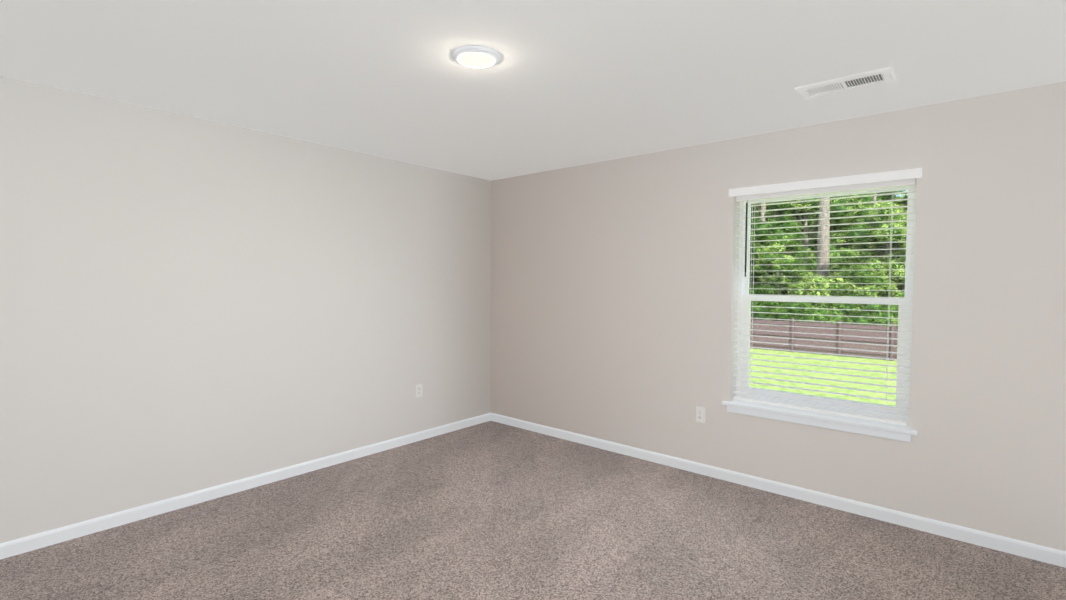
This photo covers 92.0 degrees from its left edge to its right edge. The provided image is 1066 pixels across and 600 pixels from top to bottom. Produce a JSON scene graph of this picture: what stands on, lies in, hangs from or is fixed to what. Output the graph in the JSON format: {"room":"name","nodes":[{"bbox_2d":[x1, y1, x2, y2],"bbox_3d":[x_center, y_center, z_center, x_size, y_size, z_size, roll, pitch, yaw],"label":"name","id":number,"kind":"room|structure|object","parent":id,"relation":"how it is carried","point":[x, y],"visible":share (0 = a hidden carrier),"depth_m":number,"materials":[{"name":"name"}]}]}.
{"room":"empty bedroom","nodes":[
{"label":"empty bedroom","id":0,"kind":"room"},
{"bbox_2d":[0,76,490,542],"bbox_3d":[-2.073,0.070,3.488,0.220,2.440,5.240,2,3,41],"label":"wall","id":1,"kind":"structure","parent":0,"point":[188,304],"depth_m":3.29,"materials":[{"name":"paint"}]},
{"bbox_2d":[0,413,491,559],"bbox_3d":[-1.991,1.253,3.456,0.013,0.078,4.800,2,3,41],"label":"baseboard","id":2,"kind":"structure","parent":1,"relation":"attached to","point":[51,537],"depth_m":3.31,"materials":[{"name":"paint"}]},
{"bbox_2d":[416,384,421,397],"bbox_3d":[-1.014,0.809,4.582,0.008,0.115,0.070,2,3,41],"label":"electrical outlet","id":3,"kind":"object","parent":1,"relation":"attached to","point":[418,390],"visible":1,"depth_m":4.58,"materials":[{"name":"plastic"}]},
{"bbox_2d":[0,421,1065,599],"bbox_3d":[-0.403,1.476,2.102,4.638,0.250,5.240,2,3,41],"label":"floor","id":4,"kind":"structure","parent":0,"point":[490,510],"depth_m":2.79,"materials":[{"name":"carpet"}]},
{"bbox_2d":[0,0,1065,180],"bbox_3d":[-0.388,-1.212,2.003,4.638,0.250,5.240,2,3,41],"label":"ceiling","id":5,"kind":"structure","parent":0,"point":[560,84],"depth_m":2.40,"materials":[{"name":"paint"}]},
{"bbox_2d":[452,46,499,68],"bbox_3d":[-0.255,-1.089,2.321,0.215,0.018,0.215,2,3,41],"label":"recessed light","id":6,"kind":"object","parent":5,"relation":"in","point":[478,57],"visible":1,"depth_m":2.29,"materials":[{"name":"paint"}]},
{"bbox_2d":[794,67,895,99],"bbox_3d":[1.581,-1.092,2.612,0.415,0.010,0.206,2,3,41],"label":"ceiling vent","id":7,"kind":"object","parent":5,"relation":"in","point":[853,82],"visible":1,"depth_m":2.59,"materials":[{"name":"metal"}]},
{"bbox_2d":[491,81,1065,551],"bbox_3d":[1.238,0.071,3.957,4.198,2.440,0.220,2,3,41],"label":"wall","id":8,"kind":"structure","parent":0,"point":[613,297],"depth_m":3.30,"materials":[{"name":"paint"}]},
{"bbox_2d":[696,406,704,422],"bbox_3d":[1.245,0.854,3.825,0.070,0.115,0.008,2,3,41],"label":"electrical outlet","id":9,"kind":"object","parent":8,"relation":"attached to","point":[700,414],"visible":1,"depth_m":3.82,"materials":[{"name":"plastic"}]},
{"bbox_2d":[492,413,1065,567],"bbox_3d":[1.156,1.254,3.912,4.140,0.078,0.013,2,3,41],"label":"baseboard","id":10,"kind":"structure","parent":8,"relation":"attached to","point":[916,522],"depth_m":3.29,"materials":[{"name":"paint"}]},
{"bbox_2d":[722,400,917,441],"bbox_3d":[1.836,0.777,3.388,1.125,0.072,0.168,2,3,41],"label":"window sill","id":11,"kind":"structure","parent":8,"relation":"attached to","point":[869,427],"depth_m":3.29,"materials":[{"name":"paint"}]},
{"bbox_2d":[736,178,916,423],"bbox_3d":[1.920,-0.002,3.452,1.041,1.481,0.085,2,3,41],"label":"window","id":12,"kind":"structure","parent":8,"relation":"in","point":[909,285],"depth_m":3.37,"materials":[{"name":"plastic"}]},
{"bbox_2d":[729,168,921,425],"bbox_3d":[1.826,-0.017,3.341,1.085,1.498,0.126,2,3,41],"label":"window blinds","id":13,"kind":"object","parent":12,"relation":"attached to","point":[886,180],"visible":0.88,"depth_m":3.29,"materials":[{"name":"paint"}]},
{"label":"outside","id":14,"kind":"structure","parent":0,"visible":0},
{"bbox_2d":[749,339,896,405],"bbox_3d":[32.210,2.880,43.492,180.000,0.300,170.000,2,3,41],"label":"ground","id":15,"kind":"structure","parent":14,"point":[833,370],"depth_m":23.22,"materials":[{"name":"green plant"}]},
{"bbox_2d":[749,290,763,310],"bbox_3d":[14.152,1.016,35.877,4.819,3.838,3.565,2,3,41],"label":"tree","id":16,"kind":"object","parent":15,"relation":"on","point":[752,302],"depth_m":34.74,"materials":[{"name":"green plant"}]},
{"bbox_2d":[751,302,773,320],"bbox_3d":[15.059,1.596,35.628,3.652,3.317,3.615,2,3,41],"label":"tree","id":17,"kind":"object","parent":15,"relation":"on","point":[762,309],"depth_m":34.12,"materials":[{"name":"green plant"}]},
{"bbox_2d":[761,203,765,221],"bbox_3d":[20.402,-12.118,45.024,9.236,29.433,9.210,2,3,41],"label":"tree","id":18,"kind":"object","parent":15,"relation":"on","point":[764,212],"depth_m":45.25,"materials":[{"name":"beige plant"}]},
{"bbox_2d":[749,218,792,302],"bbox_3d":[16.368,-1.754,39.561,6.825,9.082,6.893,2,3,41],"label":"tree","id":19,"kind":"object","parent":15,"relation":"on","point":[772,237],"depth_m":37.60,"materials":[{"name":"green plant"}]},
{"bbox_2d":[754,292,795,324],"bbox_3d":[16.661,1.195,35.575,3.223,3.511,3.432,2,3,41],"label":"tree","id":20,"kind":"object","parent":15,"relation":"on","point":[770,304],"depth_m":34.56,"materials":[{"name":"green plant"}]},
{"bbox_2d":[751,253,799,295],"bbox_3d":[17.185,-0.237,36.461,3.334,6.289,3.577,2,3,41],"label":"tree","id":21,"kind":"object","parent":15,"relation":"on","point":[765,289],"depth_m":36.02,"materials":[{"name":"green plant"}]},
{"bbox_2d":[749,201,813,305],"bbox_3d":[18.460,-2.587,40.298,6.468,10.719,7.533,2,3,41],"label":"tree","id":22,"kind":"object","parent":15,"relation":"on","point":[793,249],"depth_m":39.16,"materials":[{"name":"green plant"}]},
{"bbox_2d":[754,244,808,295],"bbox_3d":[17.648,-0.573,36.626,3.642,6.945,3.359,2,3,41],"label":"tree","id":23,"kind":"object","parent":15,"relation":"on","point":[778,281],"depth_m":36.07,"materials":[{"name":"green plant"}]},
{"bbox_2d":[750,200,814,284],"bbox_3d":[23.241,-10.364,53.764,15.331,25.320,15.215,2,3,41],"label":"tree","id":24,"kind":"object","parent":15,"relation":"on","point":[756,207],"depth_m":52.82,"materials":[{"name":"green plant"}]},
{"bbox_2d":[768,255,805,294],"bbox_3d":[17.725,-0.207,36.539,3.340,6.221,2.793,2,3,41],"label":"tree","id":25,"kind":"object","parent":15,"relation":"on","point":[791,282],"depth_m":35.90,"materials":[{"name":"green plant"}]},
{"bbox_2d":[777,295,819,342],"bbox_3d":[17.539,1.292,35.505,3.969,3.502,3.779,2,3,41],"label":"bush","id":26,"kind":"object","parent":15,"relation":"on","point":[802,317],"depth_m":34.53,"materials":[{"name":"green plant"}]},
{"bbox_2d":[777,301,842,336],"bbox_3d":[18.927,1.419,35.546,4.484,3.242,4.005,2,3,41],"label":"tree","id":27,"kind":"object","parent":15,"relation":"on","point":[823,312],"depth_m":34.69,"materials":[{"name":"green plant"}]},
{"bbox_2d":[751,195,869,279],"bbox_3d":[25.812,-5.624,49.634,10.772,16.183,10.133,2,3,41],"label":"tree","id":28,"kind":"object","parent":15,"relation":"on","point":[833,221],"depth_m":47.63,"materials":[{"name":"green plant"}]},
{"bbox_2d":[797,271,843,308],"bbox_3d":[20.911,0.362,37.617,5.085,5.050,5.506,2,3,41],"label":"tree","id":29,"kind":"object","parent":15,"relation":"on","point":[812,281],"depth_m":36.38,"materials":[{"name":"green plant"}]},
{"bbox_2d":[789,203,853,254],"bbox_3d":[29.223,-11.292,58.696,15.029,26.877,14.553,2,3,41],"label":"tree","id":30,"kind":"object","parent":15,"relation":"on","point":[812,241],"depth_m":54.73,"materials":[{"name":"green plant"}]},
{"bbox_2d":[816,197,829,296],"bbox_3d":[24.000,-12.376,42.617,10.317,30.173,10.591,2,3,41],"label":"tree","id":31,"kind":"object","parent":15,"relation":"on","point":[821,261],"depth_m":41.96,"materials":[{"name":"brown plant"}]},
{"bbox_2d":[750,316,897,360],"bbox_3d":[16.114,2.109,30.038,31.152,2.050,0.159,2,3,41],"label":"fence","id":32,"kind":"object","parent":15,"relation":"on","point":[826,337],"depth_m":29.51,"materials":[{"name":"brown wood"}]},
{"bbox_2d":[801,246,850,296],"bbox_3d":[34.927,-5.029,62.281,13.574,14.165,13.007,2,3,41],"label":"tree","id":33,"kind":"object","parent":15,"relation":"on","point":[844,265],"depth_m":57.80,"materials":[{"name":"green plant"}]},
{"bbox_2d":[812,303,854,335],"bbox_3d":[20.292,1.375,35.825,4.072,3.186,4.006,2,3,41],"label":"bush","id":34,"kind":"object","parent":15,"relation":"on","point":[836,318],"depth_m":34.38,"materials":[{"name":"green plant"}]},
{"bbox_2d":[827,295,864,324],"bbox_3d":[21.450,1.282,35.577,3.797,3.401,3.579,2,3,41],"label":"tree","id":35,"kind":"object","parent":15,"relation":"on","point":[848,306],"depth_m":34.43,"materials":[{"name":"green plant"}]},
{"bbox_2d":[801,192,895,246],"bbox_3d":[31.097,-10.579,55.032,13.704,25.744,13.124,2,3,41],"label":"tree","id":36,"kind":"object","parent":15,"relation":"on","point":[868,199],"depth_m":50.03,"materials":[{"name":"green plant"}]},
{"bbox_2d":[829,264,891,297],"bbox_3d":[23.828,0.120,36.951,4.765,5.618,5.558,2,3,41],"label":"tree","id":37,"kind":"object","parent":15,"relation":"on","point":[852,276],"depth_m":35.99,"materials":[{"name":"green plant"}]},
{"bbox_2d":[816,190,906,249],"bbox_3d":[36.837,-9.073,58.793,12.602,22.526,11.271,2,3,41],"label":"tree","id":38,"kind":"object","parent":15,"relation":"on","point":[844,246],"depth_m":56.41,"materials":[{"name":"green plant"}]},
{"bbox_2d":[837,293,891,342],"bbox_3d":[22.376,1.195,35.315,3.888,3.612,4.287,2,3,41],"label":"tree","id":39,"kind":"object","parent":15,"relation":"on","point":[862,319],"depth_m":34.01,"materials":[{"name":"green plant"}]},
{"bbox_2d":[827,201,906,296],"bbox_3d":[26.240,-2.265,38.327,7.406,10.308,6.568,2,3,41],"label":"tree","id":40,"kind":"object","parent":15,"relation":"on","point":[860,252],"depth_m":37.91,"materials":[{"name":"green plant"}]},
{"bbox_2d":[844,233,899,269],"bbox_3d":[26.481,-1.385,40.219,5.686,8.414,4.944,2,3,41],"label":"tree","id":41,"kind":"object","parent":15,"relation":"on","point":[876,245],"depth_m":38.96,"materials":[{"name":"green plant"}]},
{"bbox_2d":[852,296,898,343],"bbox_3d":[22.998,1.337,34.752,3.547,3.370,3.457,2,3,41],"label":"bush","id":42,"kind":"object","parent":15,"relation":"on","point":[882,320],"depth_m":33.66,"materials":[{"name":"green plant"}]},
{"bbox_2d":[861,256,905,296],"bbox_3d":[26.410,-0.112,36.857,5.987,6.116,5.385,2,3,41],"label":"tree","id":43,"kind":"object","parent":15,"relation":"on","point":[901,279],"depth_m":36.09,"materials":[{"name":"green plant"}]},
{"bbox_2d":[891,191,907,220],"bbox_3d":[40.639,-4.753,55.216,11.051,14.200,11.413,2,3,41],"label":"tree","id":44,"kind":"object","parent":15,"relation":"on","point":[904,201],"depth_m":54.93,"materials":[{"name":"green plant"}]}
]}

